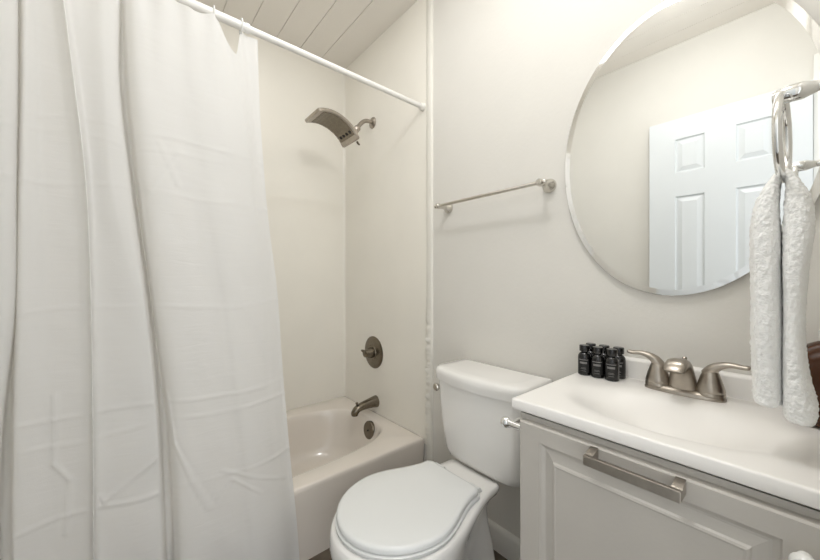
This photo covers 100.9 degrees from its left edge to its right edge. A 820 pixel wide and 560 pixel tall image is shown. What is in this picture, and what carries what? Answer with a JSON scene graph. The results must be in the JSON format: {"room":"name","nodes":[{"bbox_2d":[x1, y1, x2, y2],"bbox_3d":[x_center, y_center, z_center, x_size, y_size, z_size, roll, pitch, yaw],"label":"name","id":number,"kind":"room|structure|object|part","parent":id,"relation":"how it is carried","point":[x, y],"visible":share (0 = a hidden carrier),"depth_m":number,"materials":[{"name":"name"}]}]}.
{"room":"bathroom","nodes":[
{"label":"bathroom","id":0,"kind":"room"},
{"bbox_2d":[196,0,416,67],"bbox_3d":[-0.300,-1.419,0.998,1.413,0.060,2.082,0,0,-40],"label":"ceiling","id":1,"kind":"structure","parent":0,"point":[337,32],"depth_m":1.82,"materials":[{"name":"paint"}]},
{"bbox_2d":[308,548,506,559],"bbox_3d":[-0.005,1.090,0.648,1.613,0.060,3.197,0,0,-40],"label":"floor","id":2,"kind":"structure","parent":0,"point":[325,555],"depth_m":1.29,"materials":[{"name":"tile"}]},
{"bbox_2d":[286,396,423,559],"bbox_3d":[-0.718,0.915,1.491,1.405,0.290,0.777,0,0,-40],"label":"bathtub","id":3,"kind":"object","parent":2,"relation":"on","point":[332,450],"visible":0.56,"depth_m":1.61,"materials":[{"name":"ceramic"}]},
{"bbox_2d":[218,0,426,444],"bbox_3d":[-0.713,-0.294,1.488,1.413,2.188,0.800,0,0,-40],"label":"shower surround","id":4,"kind":"object","parent":3,"relation":"on","point":[347,225],"visible":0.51,"depth_m":1.99,"materials":[{"name":"beige plastic"}]},
{"bbox_3d":[-0.969,-0.294,1.792,1.413,2.188,0.005,0,0,-40],"label":"long panel","id":5,"kind":"part","parent":4,"relation":"part of","materials":[{"name":"beige plastic"}]},
{"bbox_2d":[175,0,425,110],"bbox_3d":[-0.473,-0.838,1.199,1.408,0.036,0.036,0,0,-40],"label":"curtain rod","id":6,"kind":"object","parent":4,"relation":"attached to","point":[195,5],"visible":0.99,"depth_m":1.22,"materials":[{"name":"white metal"}]},
{"bbox_2d":[0,0,299,559],"bbox_3d":[-0.698,0.103,0.978,0.763,1.854,0.150,0,0,-40],"label":"shower curtain","id":7,"kind":"object","parent":6,"relation":"hanging from","point":[143,416],"visible":1,"depth_m":0.91,"materials":[{"name":"white fabric"}]},
{"bbox_2d":[305,108,375,147],"bbox_3d":[-0.368,-0.844,1.873,0.379,0.209,0.170,0,0,-40],"label":"shower","id":8,"kind":"object","parent":4,"relation":"attached to","point":[345,132],"visible":1,"depth_m":1.84,"materials":[{"name":"silver metal"}]},
{"bbox_3d":[-0.266,-0.884,1.950,0.116,0.089,0.023,0,0,-40],"label":"shower arm","id":9,"kind":"part","parent":8,"relation":"part of","materials":[{"name":"silver metal"}]},
{"bbox_2d":[351,395,378,416],"bbox_3d":[-0.258,0.714,1.910,0.162,0.080,0.068,0,0,-40],"label":"tub spout","id":10,"kind":"object","parent":4,"relation":"attached to","point":[372,402],"visible":1,"depth_m":1.90,"materials":[{"name":"silver metal"}]},
{"bbox_2d":[361,336,382,367],"bbox_3d":[-0.239,0.428,1.959,0.071,0.186,0.186,0,0,-40],"label":"shower valve","id":11,"kind":"object","parent":4,"relation":"attached to","point":[373,352],"visible":1,"depth_m":1.95,"materials":[{"name":"silver metal"}]},
{"bbox_3d":[-0.173,-0.294,1.939,0.005,2.188,0.795,0,0,-40],"label":"panel","id":12,"kind":"part","parent":4,"relation":"part of","materials":[{"name":"beige plastic"}]},
{"bbox_3d":[-0.221,0.826,1.853,0.029,0.096,0.096,0,0,-40],"label":"overflow plate","id":13,"kind":"part","parent":3,"relation":"part of","materials":[{"name":"silver metal"}]},
{"bbox_2d":[330,359,552,559],"bbox_3d":[0.086,0.698,1.080,0.700,0.724,0.418,0,0,-40],"label":"toilet","id":14,"kind":"object","parent":2,"relation":"on","point":[427,510],"visible":0.98,"depth_m":1.07,"materials":[{"name":"ceramic"}]},
{"bbox_3d":[-0.013,0.658,1.007,0.414,0.019,0.344,0,0,-40],"label":"seat lid","id":15,"kind":"part","parent":14,"relation":"part of","materials":[{"name":"plastic"}]},
{"bbox_3d":[-0.011,0.676,1.008,0.425,0.013,0.350,0,0,-40],"label":"seat","id":16,"kind":"part","parent":14,"relation":"part of","materials":[{"name":"plastic"}]},
{"bbox_3d":[0.030,0.872,1.043,0.566,0.376,0.366,0,0,-40],"label":"bowl","id":17,"kind":"part","parent":14,"relation":"part of","materials":[{"name":"ceramic"}]},
{"bbox_3d":[0.280,0.534,1.232,0.194,0.297,0.374,0,0,-40],"label":"tank","id":18,"kind":"part","parent":14,"relation":"part of","materials":[{"name":"ceramic"}]},
{"bbox_3d":[0.276,0.361,1.229,0.218,0.050,0.400,0,0,-40],"label":"tank lid","id":19,"kind":"part","parent":14,"relation":"part of","materials":[{"name":"ceramic"}]},
{"bbox_2d":[520,411,819,559],"bbox_3d":[0.558,0.683,0.706,0.446,0.754,0.524,0,0,-40],"label":"vanity cabinet","id":20,"kind":"object","parent":2,"relation":"on","point":[584,496],"visible":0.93,"depth_m":0.60,"materials":[{"name":"paint"}]},
{"bbox_2d":[501,416,520,430],"bbox_3d":[0.300,0.362,0.876,0.148,0.036,0.070,0,0,-40],"label":"toilet paper holder","id":21,"kind":"object","parent":20,"relation":"attached to","point":[506,422],"visible":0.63,"depth_m":0.84,"materials":[{"name":"silver metal"}]},
{"bbox_3d":[0.264,0.362,0.832,0.036,0.036,0.048,0,0,-40],"label":"holder post","id":22,"kind":"part","parent":21,"relation":"part of","materials":[{"name":"silver metal"}]},
{"bbox_3d":[0.386,0.337,0.593,0.036,0.024,0.147,0,0,-40],"label":"bar handle","id":23,"kind":"part","parent":20,"relation":"part of","materials":[{"name":"silver metal"}]},
{"bbox_2d":[512,356,819,509],"bbox_3d":[0.575,0.284,0.729,0.418,0.118,0.541,0,0,-40],"label":"countertop","id":24,"kind":"structure","parent":20,"relation":"on","point":[740,440],"depth_m":0.69,"materials":[{"name":"stone"}]},
{"bbox_2d":[578,344,590,375],"bbox_3d":[0.513,0.237,0.996,0.036,0.086,0.035,0,0,-40],"label":"toiletry bottle","id":25,"kind":"object","parent":24,"relation":"on","point":[584,357],"visible":1,"depth_m":0.98,"materials":[{"name":"black plastic"}]},
{"bbox_2d":[586,343,595,355],"bbox_3d":[0.544,0.237,1.020,0.036,0.086,0.035,0,0,-40],"label":"toiletry bottle","id":26,"kind":"object","parent":24,"relation":"on","point":[591,345],"visible":0.29,"depth_m":1.01,"materials":[{"name":"black plastic"}]},
{"bbox_2d":[591,346,604,378],"bbox_3d":[0.537,0.237,0.967,0.036,0.086,0.035,0,0,-40],"label":"toiletry bottle","id":27,"kind":"object","parent":24,"relation":"on","point":[597,359],"visible":1,"depth_m":0.95,"materials":[{"name":"black plastic"}]},
{"bbox_2d":[599,344,609,357],"bbox_3d":[0.568,0.237,0.991,0.036,0.086,0.035,0,0,-40],"label":"toiletry bottle","id":28,"kind":"object","parent":24,"relation":"on","point":[605,347],"visible":0.2,"depth_m":0.98,"materials":[{"name":"black plastic"}]},
{"bbox_2d":[605,348,618,381],"bbox_3d":[0.559,0.237,0.938,0.036,0.086,0.035,0,0,-40],"label":"toiletry bottle","id":29,"kind":"object","parent":24,"relation":"on","point":[611,361],"visible":1,"depth_m":0.93,"materials":[{"name":"black plastic"}]},
{"bbox_2d":[613,346,625,378],"bbox_3d":[0.592,0.237,0.961,0.036,0.086,0.035,0,0,-40],"label":"toiletry bottle","id":30,"kind":"object","parent":24,"relation":"on","point":[622,360],"visible":0.5,"depth_m":0.94,"materials":[{"name":"black plastic"}]},
{"bbox_2d":[627,349,750,402],"bbox_3d":[0.645,0.234,0.810,0.123,0.092,0.238,0,0,-40],"label":"faucet","id":31,"kind":"object","parent":24,"relation":"on","point":[681,381],"visible":1,"depth_m":0.80,"materials":[{"name":"silver metal"}]},
{"bbox_3d":[0.621,0.210,0.890,0.030,0.042,0.084,0,0,-40],"label":"lever","id":32,"kind":"part","parent":31,"relation":"part of","materials":[{"name":"silver metal"}]},
{"bbox_3d":[0.637,0.238,0.870,0.055,0.063,0.055,0,0,-40],"label":"handle","id":33,"kind":"part","parent":31,"relation":"part of","materials":[{"name":"silver metal"}]},
{"bbox_3d":[0.645,0.231,0.810,0.122,0.087,0.066,0,0,-40],"label":"spout","id":34,"kind":"part","parent":31,"relation":"part of","materials":[{"name":"silver metal"}]},
{"bbox_3d":[0.670,0.272,0.831,0.058,0.016,0.158,0,0,-40],"label":"plate","id":35,"kind":"part","parent":31,"relation":"part of","materials":[{"name":"silver metal"}]},
{"bbox_3d":[0.703,0.238,0.792,0.055,0.063,0.055,0,0,-40],"label":"handle","id":36,"kind":"part","parent":31,"relation":"part of","materials":[{"name":"silver metal"}]},
{"bbox_3d":[0.720,0.210,0.772,0.030,0.042,0.084,0,0,-40],"label":"lever","id":37,"kind":"part","parent":31,"relation":"part of","materials":[{"name":"silver metal"}]},
{"bbox_2d":[806,331,819,427],"bbox_3d":[0.806,0.178,0.651,0.118,0.203,0.118,0,0,-40],"label":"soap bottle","id":38,"kind":"object","parent":24,"relation":"on","point":[813,348],"visible":0.33,"depth_m":0.63,"materials":[{"name":"plastic"}]},
{"bbox_3d":[0.516,0.372,0.443,0.029,0.029,0.029,0,0,-40],"label":"knob","id":39,"kind":"part","parent":20,"relation":"part of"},
{"bbox_2d":[423,0,819,538],"bbox_3d":[0.279,-0.190,1.485,0.100,2.499,2.282,0,0,-40],"label":"wall","id":40,"kind":"structure","parent":0,"point":[516,286],"depth_m":1.24,"materials":[{"name":"paint"}]},
{"bbox_2d":[425,0,432,460],"bbox_3d":[0.086,-0.165,1.619,0.022,2.449,0.049,0,0,-40],"label":"trim","id":41,"kind":"structure","parent":40,"relation":"attached to","point":[429,3],"depth_m":1.61,"materials":[{"name":"white plastic"}]},
{"bbox_2d":[434,179,556,212],"bbox_3d":[0.298,-0.320,1.322,0.080,0.049,0.526,0,0,-40],"label":"towel bar","id":42,"kind":"object","parent":40,"relation":"attached to","point":[548,185],"visible":1,"depth_m":1.21,"materials":[{"name":"silver metal"}]},
{"bbox_3d":[0.145,-0.320,1.503,0.080,0.049,0.049,0,0,-40],"label":"bar post","id":43,"kind":"part","parent":42,"relation":"part of","materials":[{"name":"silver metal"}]},
{"bbox_3d":[0.451,-0.320,1.141,0.080,0.049,0.049,0,0,-40],"label":"bar post","id":44,"kind":"part","parent":42,"relation":"part of","materials":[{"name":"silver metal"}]},
{"bbox_2d":[488,518,519,559],"bbox_3d":[0.335,1.012,1.330,0.014,0.097,0.712,0,0,-40],"label":"baseboard","id":45,"kind":"structure","parent":40,"relation":"attached to","point":[504,542],"depth_m":1.29,"materials":[{"name":"white paint"}]},
{"bbox_2d":[565,0,819,295],"bbox_3d":[0.695,-0.350,0.902,0.015,0.788,0.562,0,0,-40],"label":"oval mirror","id":46,"kind":"object","parent":40,"relation":"attached to","point":[669,156],"visible":0.9,"depth_m":0.87,"materials":[{"name":"mirror"}]},
{"bbox_2d":[624,356,781,406],"bbox_3d":[0.729,0.253,0.855,0.020,0.056,0.537,0,0,-40],"label":"backsplash","id":47,"kind":"structure","parent":40,"relation":"attached to","point":[739,386],"depth_m":0.81,"materials":[{"name":"stone"}]},
{"bbox_3d":[0.403,-0.190,0.163,1.413,2.499,0.100,0,0,-40],"label":"wall","id":48,"kind":"structure","parent":0,"visible":0},
{"bbox_2d":[771,80,819,182],"bbox_3d":[0.646,-0.244,0.518,0.147,0.171,0.129,0,0,-40],"label":"towel ring","id":49,"kind":"object","parent":48,"relation":"attached to","point":[781,124],"visible":0.91,"depth_m":0.53,"materials":[{"name":"silver metal"}]},
{"bbox_2d":[749,168,818,426],"bbox_3d":[0.601,0.020,0.547,0.105,0.400,0.077,0,0,-40],"label":"hand towel","id":50,"kind":"object","parent":49,"relation":"hanging from","point":[779,267],"visible":0.97,"depth_m":0.53,"materials":[{"name":"white fabric"}]},
{"bbox_3d":[0.646,-0.301,0.518,0.055,0.055,0.129,0,0,-40],"label":"wall arm","id":51,"kind":"part","parent":49,"relation":"part of","materials":[{"name":"silver metal"}]}
]}

